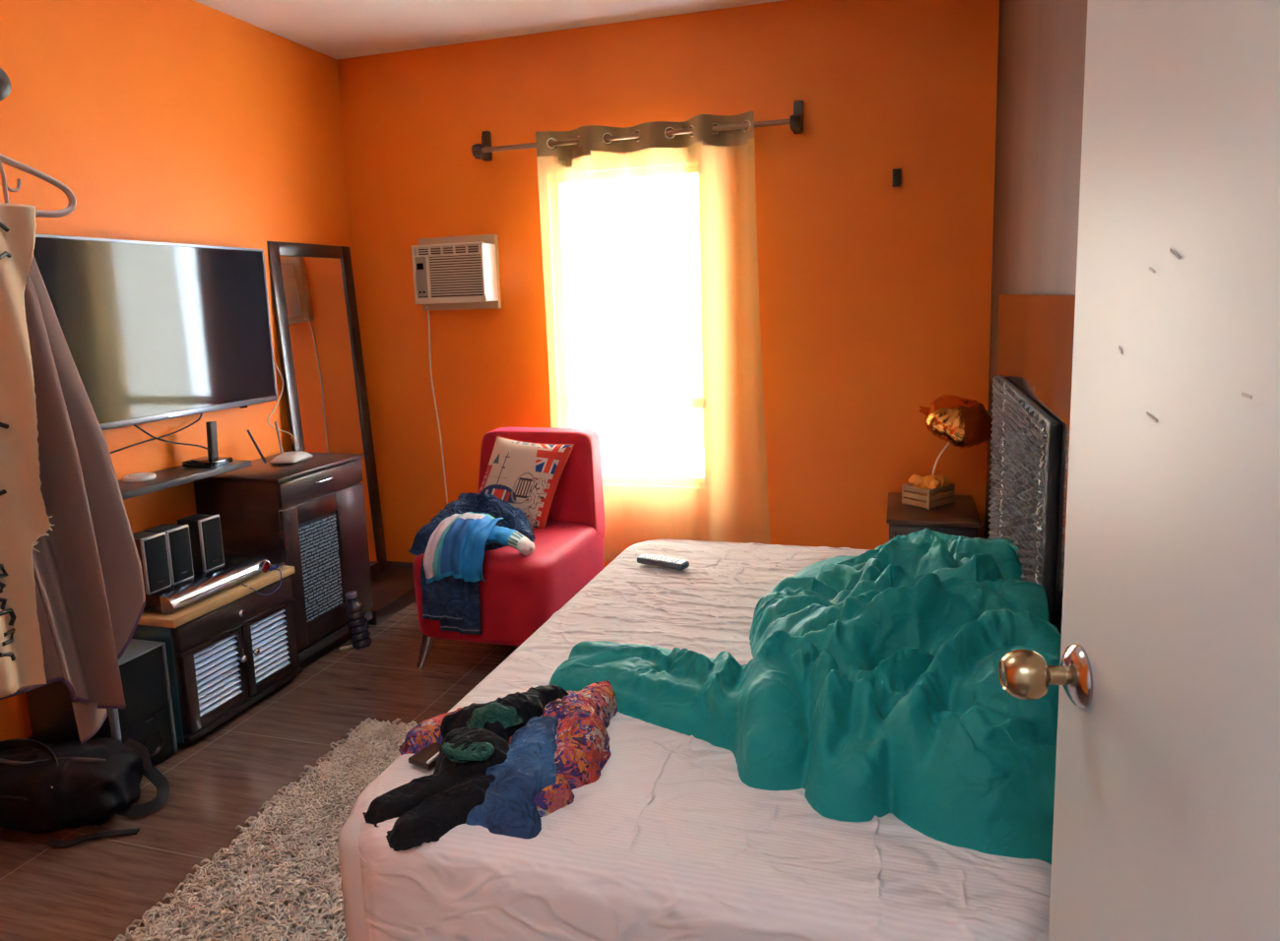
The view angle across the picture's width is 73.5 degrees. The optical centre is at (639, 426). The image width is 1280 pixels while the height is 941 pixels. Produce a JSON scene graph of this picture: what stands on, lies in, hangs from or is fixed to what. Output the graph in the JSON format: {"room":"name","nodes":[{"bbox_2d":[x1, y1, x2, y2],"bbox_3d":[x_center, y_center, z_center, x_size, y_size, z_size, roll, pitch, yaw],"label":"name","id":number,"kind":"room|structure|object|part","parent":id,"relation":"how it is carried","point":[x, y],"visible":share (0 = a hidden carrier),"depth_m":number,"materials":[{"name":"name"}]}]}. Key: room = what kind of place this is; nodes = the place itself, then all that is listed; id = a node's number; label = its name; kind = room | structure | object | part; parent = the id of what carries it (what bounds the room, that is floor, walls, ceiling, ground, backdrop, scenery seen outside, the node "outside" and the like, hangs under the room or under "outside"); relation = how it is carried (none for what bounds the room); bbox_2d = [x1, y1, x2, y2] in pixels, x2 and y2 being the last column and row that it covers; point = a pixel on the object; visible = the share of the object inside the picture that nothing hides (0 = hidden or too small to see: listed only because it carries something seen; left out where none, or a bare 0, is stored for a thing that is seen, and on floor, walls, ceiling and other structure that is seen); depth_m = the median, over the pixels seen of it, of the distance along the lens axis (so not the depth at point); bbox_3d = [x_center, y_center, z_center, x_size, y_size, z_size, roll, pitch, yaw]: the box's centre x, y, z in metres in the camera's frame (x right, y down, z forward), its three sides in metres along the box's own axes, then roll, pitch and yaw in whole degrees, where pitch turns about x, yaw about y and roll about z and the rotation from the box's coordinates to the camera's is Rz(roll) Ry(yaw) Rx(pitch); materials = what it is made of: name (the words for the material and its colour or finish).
{"room":"bedroom","nodes":[
{"label":"bedroom","id":0,"kind":"room"},
{"bbox_2d":[0,0,355,741],"bbox_3d":[-2.077,-0.238,2.772,0.120,2.700,4.000,1,9,17],"label":"wall","id":1,"kind":"structure","parent":0,"point":[168,121],"depth_m":3.35,"materials":[{"name":"orange paint"}]},
{"bbox_2d":[0,67,11,101],"bbox_3d":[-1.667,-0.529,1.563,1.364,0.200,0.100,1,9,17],"label":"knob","id":2,"kind":"object","parent":1,"relation":"attached to","point":[5,83],"visible":1,"depth_m":1.37,"materials":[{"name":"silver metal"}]},
{"bbox_2d":[0,153,76,217],"bbox_3d":[-1.132,-0.468,1.408,0.012,0.223,0.426,1,9,17],"label":"hanger","id":3,"kind":"object","parent":2,"relation":"hanging from","point":[71,207],"visible":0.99,"depth_m":1.55,"materials":[{"name":"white plastic"}]},
{"bbox_2d":[0,202,54,698],"bbox_3d":[-1.107,0.052,1.461,0.042,0.860,0.281,0,9,13],"label":"cloth","id":4,"kind":"object","parent":3,"relation":"hanging from","point":[24,519],"visible":1,"depth_m":1.51,"materials":[{"name":"beige fabric"}]},
{"bbox_2d":[0,256,145,744],"bbox_3d":[-1.215,0.030,1.691,0.170,1.286,0.472,1,9,17],"label":"garment","id":5,"kind":"object","parent":2,"relation":"hanging from","point":[91,595],"visible":0.59,"depth_m":1.77,"materials":[{"name":"brown fabric"}]},
{"bbox_2d":[33,233,277,430],"bbox_3d":[-1.828,-0.357,3.261,0.044,0.675,1.165,1,9,17],"label":"television","id":6,"kind":"object","parent":1,"relation":"attached to","point":[152,331],"visible":0.64,"depth_m":3.24,"materials":[{"name":"grey"}]},
{"bbox_2d":[109,413,202,453],"bbox_3d":[-1.891,0.108,3.101,0.017,0.215,0.834,1,9,17],"label":"cable","id":7,"kind":"object","parent":6,"relation":"hanging from","point":[199,418],"visible":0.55,"depth_m":3.26,"materials":[{"name":"black plastic"}]},
{"bbox_2d":[133,424,217,457],"bbox_3d":[-1.807,0.060,3.320,0.075,0.190,0.306,5,11,38],"label":"cable","id":8,"kind":"object","parent":6,"relation":"attached to","point":[137,426],"visible":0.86,"depth_m":3.30,"materials":[{"name":"black plastic"}]},
{"bbox_2d":[267,364,299,448],"bbox_3d":[-1.587,-0.112,3.868,0.146,0.420,0.127,1,9,17],"label":"cable","id":9,"kind":"object","parent":6,"relation":"attached to","point":[275,364],"visible":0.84,"depth_m":3.88,"materials":[{"name":"beige plastic"}]},
{"bbox_2d":[117,459,251,500],"bbox_3d":[-1.777,0.197,3.191,0.220,0.024,0.660,1,9,17],"label":"wall shelf","id":10,"kind":"object","parent":1,"relation":"attached to","point":[179,475],"visible":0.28,"depth_m":3.18,"materials":[{"name":"grey laminate"}]},
{"bbox_2d":[122,472,156,482],"bbox_3d":[-1.831,0.185,3.132,0.110,0.020,0.110,1,9,17],"label":"puck","id":11,"kind":"object","parent":10,"relation":"on","point":[139,477],"visible":1,"depth_m":3.10,"materials":[{"name":"white plastic"}]},
{"bbox_2d":[182,421,232,467],"bbox_3d":[-1.721,0.072,3.364,0.146,0.168,0.164,1,9,17],"label":"router","id":12,"kind":"object","parent":10,"relation":"on","point":[211,461],"visible":1,"depth_m":3.40,"materials":[{"name":"black plastic"}]},
{"bbox_2d":[0,600,518,940],"bbox_3d":[-0.827,1.313,1.438,3.290,0.060,6.250,1,9,17],"label":"floor","id":13,"kind":"structure","parent":0,"point":[91,890],"depth_m":2.67,"materials":[{"name":"brown wood"}]},
{"bbox_2d":[0,737,169,847],"bbox_3d":[-1.731,1.021,2.511,0.633,0.259,0.300,-1,8,8],"label":"duffel bag","id":14,"kind":"object","parent":13,"relation":"on","point":[45,788],"visible":1,"depth_m":2.42,"materials":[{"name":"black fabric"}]},
{"bbox_3d":[-1.779,0.967,2.443,0.309,0.130,0.086,-1,8,7],"label":"carry handle","id":15,"kind":"part","parent":14,"relation":"part of","materials":[{"name":"black"}]},
{"bbox_2d":[26,639,177,766],"bbox_3d":[-1.752,0.914,2.790,0.360,0.385,0.215,1,9,17],"label":"subwoofer","id":16,"kind":"object","parent":13,"relation":"on","point":[148,719],"visible":0.54,"depth_m":2.73,"materials":[{"name":"black plastic"}]},
{"bbox_3d":[-1.754,0.913,2.790,0.356,0.385,0.215,1,9,17],"label":"grey trim","id":17,"kind":"part","parent":16,"relation":"part of","materials":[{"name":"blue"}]},
{"bbox_2d":[131,565,302,749],"bbox_3d":[-1.639,0.819,3.177,0.484,0.465,0.590,1,9,17],"label":"base cabinet","id":18,"kind":"object","parent":13,"relation":"on","point":[229,649],"visible":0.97,"depth_m":3.04,"materials":[{"name":"brown wood"}]},
{"bbox_3d":[-1.747,0.860,2.913,0.433,0.407,0.006,1,9,17],"label":"panel","id":19,"kind":"part","parent":18,"relation":"part of","materials":[{"name":"brown wood"}]},
{"bbox_2d":[142,554,270,613],"bbox_3d":[-1.664,0.561,3.104,0.416,0.066,0.465,1,9,17],"label":"deck","id":20,"kind":"object","parent":18,"relation":"on","point":[236,569],"visible":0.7,"depth_m":3.01,"materials":[{"name":"silver"}]},
{"bbox_2d":[132,531,171,594],"bbox_3d":[-1.674,0.461,2.899,0.114,0.192,0.094,1,9,17],"label":"speaker","id":21,"kind":"object","parent":20,"relation":"on","point":[152,547],"visible":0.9,"depth_m":2.87},
{"bbox_2d":[143,534,170,592],"bbox_3d":[-1.624,0.462,2.884,0.006,0.178,0.082,1,9,17],"label":"grille","id":22,"kind":"object","parent":21,"relation":"attached to","point":[157,576],"depth_m":2.87,"materials":[{"name":"black fabric"}]},
{"bbox_2d":[143,523,193,584],"bbox_3d":[-1.645,0.446,2.993,0.114,0.192,0.094,1,9,17],"label":"speaker","id":23,"kind":"object","parent":20,"relation":"on","point":[177,537],"visible":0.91,"depth_m":2.97},
{"bbox_2d":[168,526,193,582],"bbox_3d":[-1.595,0.447,2.978,0.006,0.178,0.082,1,9,17],"label":"grille","id":24,"kind":"object","parent":23,"relation":"attached to","point":[180,563],"depth_m":2.97,"materials":[{"name":"black fabric"}]},
{"bbox_2d":[177,513,224,572],"bbox_3d":[-1.603,0.425,3.131,0.114,0.192,0.094,1,9,17],"label":"speaker","id":25,"kind":"object","parent":20,"relation":"on","point":[205,532],"visible":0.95,"depth_m":3.09},
{"bbox_2d":[201,516,224,570],"bbox_3d":[-1.553,0.425,3.115,0.006,0.178,0.082,1,9,17],"label":"grille","id":26,"kind":"object","parent":25,"relation":"attached to","point":[213,557],"depth_m":3.11,"materials":[{"name":"black"}]},
{"bbox_3d":[-1.485,0.882,2.995,0.020,0.273,0.267,1,9,17],"label":"louvred door","id":27,"kind":"part","parent":18,"relation":"part of","materials":[{"name":"brown wood"}]},
{"bbox_3d":[-1.451,0.668,3.095,0.020,0.085,0.550,1,9,17],"label":"drawer","id":28,"kind":"part","parent":18,"relation":"part of","materials":[{"name":"brown wood"}]},
{"bbox_3d":[-1.447,0.718,3.102,0.026,0.009,0.570,1,9,17],"label":"moulding","id":29,"kind":"part","parent":18,"relation":"part of","materials":[{"name":"brown wood"}]},
{"bbox_3d":[-1.433,0.669,3.069,0.031,0.026,0.026,1,9,17],"label":"drawer knob","id":30,"kind":"part","parent":18,"relation":"part of","materials":[{"name":"silver metal"}]},
{"bbox_3d":[-1.430,0.837,3.083,0.031,0.026,0.026,1,9,17],"label":"door knob","id":31,"kind":"part","parent":18,"relation":"part of","materials":[{"name":"silver metal"}]},
{"bbox_3d":[-1.443,1.012,3.146,0.034,0.020,0.570,1,9,17],"label":"moulding","id":32,"kind":"part","parent":18,"relation":"part of","materials":[{"name":"brown wood"}]},
{"bbox_3d":[-1.412,0.828,3.143,0.031,0.026,0.026,1,9,17],"label":"door knob","id":33,"kind":"part","parent":18,"relation":"part of","materials":[{"name":"silver metal"}]},
{"bbox_2d":[241,562,285,595],"bbox_3d":[-1.408,0.589,3.241,0.079,0.082,0.247,-2,8,1],"label":"gadget","id":34,"kind":"object","parent":18,"relation":"on","point":[279,564],"visible":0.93,"depth_m":3.30,"materials":[{"name":"blue plastic"}]},
{"bbox_3d":[-1.405,0.842,3.254,0.020,0.273,0.265,1,9,17],"label":"louvred door","id":35,"kind":"part","parent":18,"relation":"part of","materials":[{"name":"brown wood"}]},
{"bbox_2d":[114,717,417,940],"bbox_3d":[-0.777,1.135,2.297,0.750,0.036,1.361,0,9,13],"label":"shaggy rug","id":36,"kind":"object","parent":13,"relation":"on","point":[280,879],"visible":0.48,"depth_m":2.21,"materials":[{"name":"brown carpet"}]},
{"bbox_2d":[193,451,373,669],"bbox_3d":[-1.499,0.564,3.694,0.442,0.812,0.555,1,9,17],"label":"base cabinet","id":37,"kind":"object","parent":13,"relation":"on","point":[309,516],"visible":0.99,"depth_m":3.52,"materials":[{"name":"brown wood"}]},
{"bbox_2d":[246,421,313,463],"bbox_3d":[-1.524,0.072,3.649,0.141,0.172,0.268,1,9,17],"label":"router","id":38,"kind":"object","parent":37,"relation":"on","point":[288,457],"visible":1,"depth_m":3.64,"materials":[{"name":"white plastic"}]},
{"bbox_3d":[-1.329,0.235,3.591,0.018,0.098,0.529,1,9,17],"label":"drawer","id":39,"kind":"part","parent":37,"relation":"part of","materials":[{"name":"brown wood"}]},
{"bbox_3d":[-1.339,0.583,3.587,0.006,0.425,0.260,1,9,17],"label":"inset panel","id":40,"kind":"part","parent":37,"relation":"part of","materials":[{"name":"grey"}]},
{"bbox_3d":[-1.315,0.224,3.566,0.024,0.008,0.109,1,9,17],"label":"bar handle","id":41,"kind":"part","parent":37,"relation":"part of","materials":[{"name":"silver metal"}]},
{"bbox_3d":[-1.319,0.581,3.641,0.018,0.582,0.529,1,9,17],"label":"cabinet door","id":42,"kind":"part","parent":37,"relation":"part of","materials":[{"name":"brown wood"}]},
{"bbox_3d":[-1.306,0.900,3.687,0.016,0.033,0.505,1,9,17],"label":"rail","id":43,"kind":"part","parent":37,"relation":"part of","materials":[{"name":"brown wood"}]},
{"bbox_2d":[266,241,387,577],"bbox_3d":[-1.518,-0.033,4.216,0.107,1.699,0.554,1,9,21],"label":"leaning mirror","id":44,"kind":"object","parent":13,"relation":"on","point":[313,292],"visible":0.77,"depth_m":4.18,"materials":[{"name":"brown wood"}]},
{"bbox_2d":[339,644,353,650],"bbox_3d":[-1.266,0.958,3.713,0.070,0.012,0.016,-7,10,-34],"label":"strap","id":45,"kind":"object","parent":13,"relation":"on","point":[349,646],"visible":0.76,"depth_m":3.70,"materials":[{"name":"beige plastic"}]},
{"bbox_2d":[344,590,372,649],"bbox_3d":[-1.224,0.839,3.716,0.103,0.251,0.087,1,9,17],"label":"bottle","id":46,"kind":"object","parent":13,"relation":"on","point":[354,610],"visible":1,"depth_m":3.69,"materials":[{"name":"grey plastic"}]},
{"bbox_2d":[367,566,416,625],"bbox_3d":[-1.326,0.841,4.320,0.413,0.072,0.628,1,9,17],"label":"plinth","id":47,"kind":"object","parent":13,"relation":"on","point":[393,589],"visible":0.4,"depth_m":4.23,"materials":[{"name":"black wood"}]},
{"bbox_2d":[413,427,605,668],"bbox_3d":[-0.536,0.500,3.686,0.604,0.890,0.779,1,9,17],"label":"slipper chair","id":48,"kind":"object","parent":13,"relation":"on","point":[519,593],"visible":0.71,"depth_m":3.47,"materials":[{"name":"red fabric"}]},
{"bbox_3d":[-0.871,0.914,3.495,0.085,0.148,0.053,-4,9,-15],"label":"leg","id":49,"kind":"part","parent":48,"relation":"part of","materials":[{"name":"silver metal"}]},
{"bbox_2d":[408,492,535,635],"bbox_3d":[-0.670,0.530,3.551,0.511,0.479,0.554,1,9,17],"label":"jeans","id":50,"kind":"object","parent":48,"relation":"on","point":[450,601],"visible":0.46,"depth_m":3.35,"materials":[{"name":"blue fabric"}]},
{"bbox_3d":[-0.732,0.579,3.414,0.198,0.327,0.244,1,9,17],"label":"leg","id":51,"kind":"part","parent":50,"relation":"part of","materials":[{"name":"fabric"}]},
{"bbox_3d":[-0.666,0.604,3.404,0.192,0.375,0.231,1,9,17],"label":"leg","id":52,"kind":"part","parent":50,"relation":"part of","materials":[{"name":"fabric"}]},
{"bbox_3d":[-0.660,0.389,3.578,0.511,0.207,0.456,1,9,17],"label":"seat","id":53,"kind":"part","parent":50,"relation":"part of","materials":[{"name":"fabric"}]},
{"bbox_2d":[423,512,534,583],"bbox_3d":[-0.622,0.477,3.341,0.385,0.241,0.250,1,9,17],"label":"shirt","id":54,"kind":"object","parent":50,"relation":"on","point":[455,547],"visible":1,"depth_m":3.29,"materials":[{"name":"blue fabric"}]},
{"bbox_3d":[-0.535,0.633,3.694,0.604,0.374,0.755,1,9,17],"label":"seat","id":55,"kind":"part","parent":48,"relation":"part of","materials":[{"name":"red fabric"}]},
{"bbox_2d":[478,436,574,528],"bbox_3d":[-0.533,0.254,3.770,0.486,0.397,0.174,1,9,17],"label":"cushion","id":56,"kind":"object","parent":48,"relation":"on","point":[526,476],"visible":0.7,"depth_m":3.72,"materials":[{"name":"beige fabric"}]},
{"bbox_3d":[-0.458,0.278,3.927,0.598,0.525,0.212,1,9,17],"label":"backrest","id":57,"kind":"part","parent":48,"relation":"part of","materials":[{"name":"red fabric"}]},
{"bbox_2d":[338,812,1048,940],"bbox_3d":[0.307,0.850,2.299,1.233,0.536,1.905,1,9,17],"label":"bed","id":58,"kind":"object","parent":13,"relation":"on","point":[350,864],"visible":0.09,"depth_m":1.55,"materials":[{"name":"white fabric"}]},
{"bbox_2d":[350,539,1051,940],"bbox_3d":[0.303,0.749,2.283,1.273,0.381,1.948,1,9,17],"label":"sheet","id":59,"kind":"object","parent":58,"relation":"on","point":[669,843],"visible":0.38,"depth_m":1.46,"materials":[{"name":"fabric"}]},
{"bbox_2d":[408,742,440,769],"bbox_3d":[-0.418,0.660,1.715,0.056,0.012,0.072,3,10,31],"label":"wallet","id":60,"kind":"object","parent":59,"relation":"on","point":[419,759],"visible":0.7,"depth_m":1.70,"materials":[{"name":"black leather"}]},
{"bbox_2d":[426,752,439,764],"bbox_3d":[-0.401,0.652,1.704,0.005,0.005,0.073,2,9,23],"label":"pen","id":61,"kind":"object","parent":60,"relation":"on","point":[431,759],"visible":0.53,"depth_m":1.69,"materials":[{"name":"white plastic"}]},
{"bbox_2d":[362,684,569,851],"bbox_3d":[-0.326,0.628,1.690,0.272,0.115,0.526,1,9,17],"label":"trousers","id":62,"kind":"object","parent":59,"relation":"on","point":[477,736],"visible":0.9,"depth_m":1.58,"materials":[{"name":"black fabric"}]},
{"bbox_2d":[398,680,617,817],"bbox_3d":[-0.201,0.629,1.742,0.520,0.089,0.446,-6,9,-24],"label":"shirt","id":63,"kind":"object","parent":59,"relation":"on","point":[584,716],"visible":0.48,"depth_m":1.71,"materials":[{"name":"multicoloured fabric"}]},
{"bbox_2d":[465,715,558,839],"bbox_3d":[-0.238,0.648,1.638,0.247,0.084,0.351,1,9,17],"label":"denim shorts","id":64,"kind":"object","parent":59,"relation":"on","point":[508,807],"visible":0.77,"depth_m":1.55,"materials":[{"name":"blue fabric"}]},
{"bbox_2d":[637,554,689,571],"bbox_3d":[0.077,0.460,2.910,0.184,0.024,0.052,4,10,34],"label":"remote control","id":65,"kind":"object","parent":59,"relation":"on","point":[672,563],"visible":1,"depth_m":2.89,"materials":[{"name":"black plastic"}]},
{"bbox_2d":[548,528,1061,865],"bbox_3d":[0.377,0.439,2.143,1.122,0.328,1.426,1,9,17],"label":"comforter","id":66,"kind":"object","parent":59,"relation":"on","point":[870,686],"visible":0.96,"depth_m":1.68,"materials":[{"name":"teal fabric"}]},
{"bbox_2d":[886,492,981,540],"bbox_3d":[1.211,0.616,3.575,0.350,0.573,0.488,1,9,17],"label":"nightstand","id":67,"kind":"object","parent":13,"relation":"on","point":[961,517],"visible":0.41,"depth_m":3.37,"materials":[{"name":"brown wood"}]},
{"bbox_2d":[901,473,955,510],"bbox_3d":[1.206,0.260,3.584,0.170,0.128,0.139,-8,10,-34],"label":"wooden crate","id":68,"kind":"object","parent":67,"relation":"on","point":[934,491],"visible":1,"depth_m":3.55,"materials":[{"name":"brown wood"}]},
{"bbox_2d":[917,394,992,475],"bbox_3d":[1.303,0.088,3.518,0.268,0.430,0.244,-6,9,-26],"label":"table lamp","id":69,"kind":"object","parent":68,"relation":"in","point":[961,422],"visible":0.98,"depth_m":3.43,"materials":[{"name":"orange"}]},
{"bbox_3d":[1.140,0.511,3.338,0.310,0.235,0.015,1,9,17],"label":"drawer","id":70,"kind":"part","parent":67,"relation":"part of","materials":[{"name":"brown wood"}]},
{"bbox_2d":[193,0,783,59],"bbox_3d":[-0.586,-1.593,2.101,3.290,0.080,4.000,1,9,17],"label":"ceiling","id":71,"kind":"structure","parent":0,"point":[335,29],"depth_m":3.73,"materials":[{"name":"paint"}]},
{"bbox_2d":[336,0,999,569],"bbox_3d":[0.018,-0.501,4.122,3.090,2.700,0.150,1,9,17],"label":"wall","id":72,"kind":"structure","parent":0,"point":[875,295],"depth_m":3.84,"materials":[{"name":"orange paint"}]},
{"bbox_2d":[386,561,413,568],"bbox_3d":[0.041,0.799,4.231,3.078,0.095,0.012,1,9,17],"label":"baseboard","id":73,"kind":"structure","parent":72,"relation":"attached to","point":[390,563],"depth_m":4.63,"materials":[{"name":"brown wood"}]},
{"bbox_2d":[411,234,501,504],"bbox_3d":[-0.898,-0.074,4.300,0.425,1.729,0.171,1,9,17],"label":"air conditioner","id":74,"kind":"object","parent":72,"relation":"attached to","point":[452,273],"visible":0.88,"depth_m":4.14,"materials":[{"name":"beige plastic"}]},
{"bbox_3d":[-1.060,-0.726,4.169,0.057,0.186,0.013,1,9,17],"label":"control panel","id":75,"kind":"part","parent":74,"relation":"part of","materials":[{"name":"grey plastic"}]},
{"bbox_3d":[-0.965,0.083,4.405,0.226,1.392,0.036,1,9,20],"label":"power cord","id":76,"kind":"part","parent":74,"relation":"part of","materials":[{"name":"beige plastic"}]},
{"bbox_2d":[414,244,483,298],"bbox_3d":[-0.918,-0.741,4.128,0.360,0.252,0.006,1,9,17],"label":"grille","id":77,"kind":"object","parent":74,"relation":"attached to","point":[441,271],"depth_m":4.12,"materials":[{"name":"white plastic"}]},
{"bbox_3d":[-0.919,-0.736,4.124,0.380,0.282,0.020,1,9,17],"label":"panel","id":78,"kind":"part","parent":74,"relation":"part of","materials":[{"name":"beige plastic"}]},
{"bbox_3d":[-0.897,-0.746,4.189,0.376,0.274,0.123,1,9,17],"label":"casing","id":79,"kind":"part","parent":74,"relation":"part of","materials":[{"name":"white plastic"}]},
{"bbox_2d":[471,100,803,161],"bbox_3d":[-0.043,-1.333,3.860,1.529,0.140,0.135,1,9,17],"label":"curtain rod","id":80,"kind":"object","parent":72,"relation":"attached to","point":[483,152],"visible":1,"depth_m":3.81,"materials":[{"name":"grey metal"}]},
{"bbox_3d":[-0.051,-1.295,3.829,1.500,0.027,0.023,1,9,17],"label":"rod","id":81,"kind":"part","parent":80,"relation":"part of","materials":[{"name":"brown metal"}]},
{"bbox_2d":[535,111,769,561],"bbox_3d":[0.061,-0.342,3.942,1.076,2.042,0.098,1,9,16],"label":"curtain","id":82,"kind":"object","parent":80,"relation":"hanging from","point":[650,258],"visible":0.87,"depth_m":3.92,"materials":[{"name":"brown fabric"}]},
{"bbox_2d":[892,168,900,187],"bbox_3d":[1.082,-1.048,3.611,0.034,0.073,0.034,1,9,17],"label":"wall bracket","id":83,"kind":"object","parent":72,"relation":"attached to","point":[896,176],"visible":1,"depth_m":3.60,"materials":[{"name":"brown wood"}]},
{"bbox_2d":[984,0,1087,539],"bbox_3d":[0.992,-0.198,1.832,0.120,2.700,4.000,1,9,17],"label":"wall","id":84,"kind":"structure","parent":0,"point":[1042,43],"depth_m":2.40,"materials":[{"name":"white paint"}]},
{"bbox_2d":[987,294,1075,636],"bbox_3d":[0.989,0.394,2.163,0.060,1.435,2.110,1,9,17],"label":"headboard","id":85,"kind":"object","parent":84,"relation":"attached to","point":[1031,405],"visible":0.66,"depth_m":2.07,"materials":[{"name":"black"}]},
{"bbox_3d":[1.067,0.277,2.425,0.024,0.745,1.135,1,9,17],"label":"padded panel","id":86,"kind":"part","parent":85,"relation":"part of","materials":[{"name":"grey fabric"}]},
{"bbox_3d":[-1.107,0.068,0.468,3.090,2.700,0.120,1,9,17],"label":"wall","id":87,"kind":"structure","parent":0,"visible":0},
{"bbox_2d":[998,0,1279,940],"bbox_3d":[0.410,0.324,0.558,0.118,2.048,0.872,-1,8,7],"label":"door","id":88,"kind":"structure","parent":87,"relation":"in","point":[1167,807],"depth_m":0.72,"materials":[{"name":"paint"}]},
{"bbox_3d":[0.466,0.268,0.922,0.016,0.068,0.068,-1,8,7],"label":"knob","id":89,"kind":"part","parent":88,"relation":"part of","materials":[{"name":"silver metal"}]}
]}

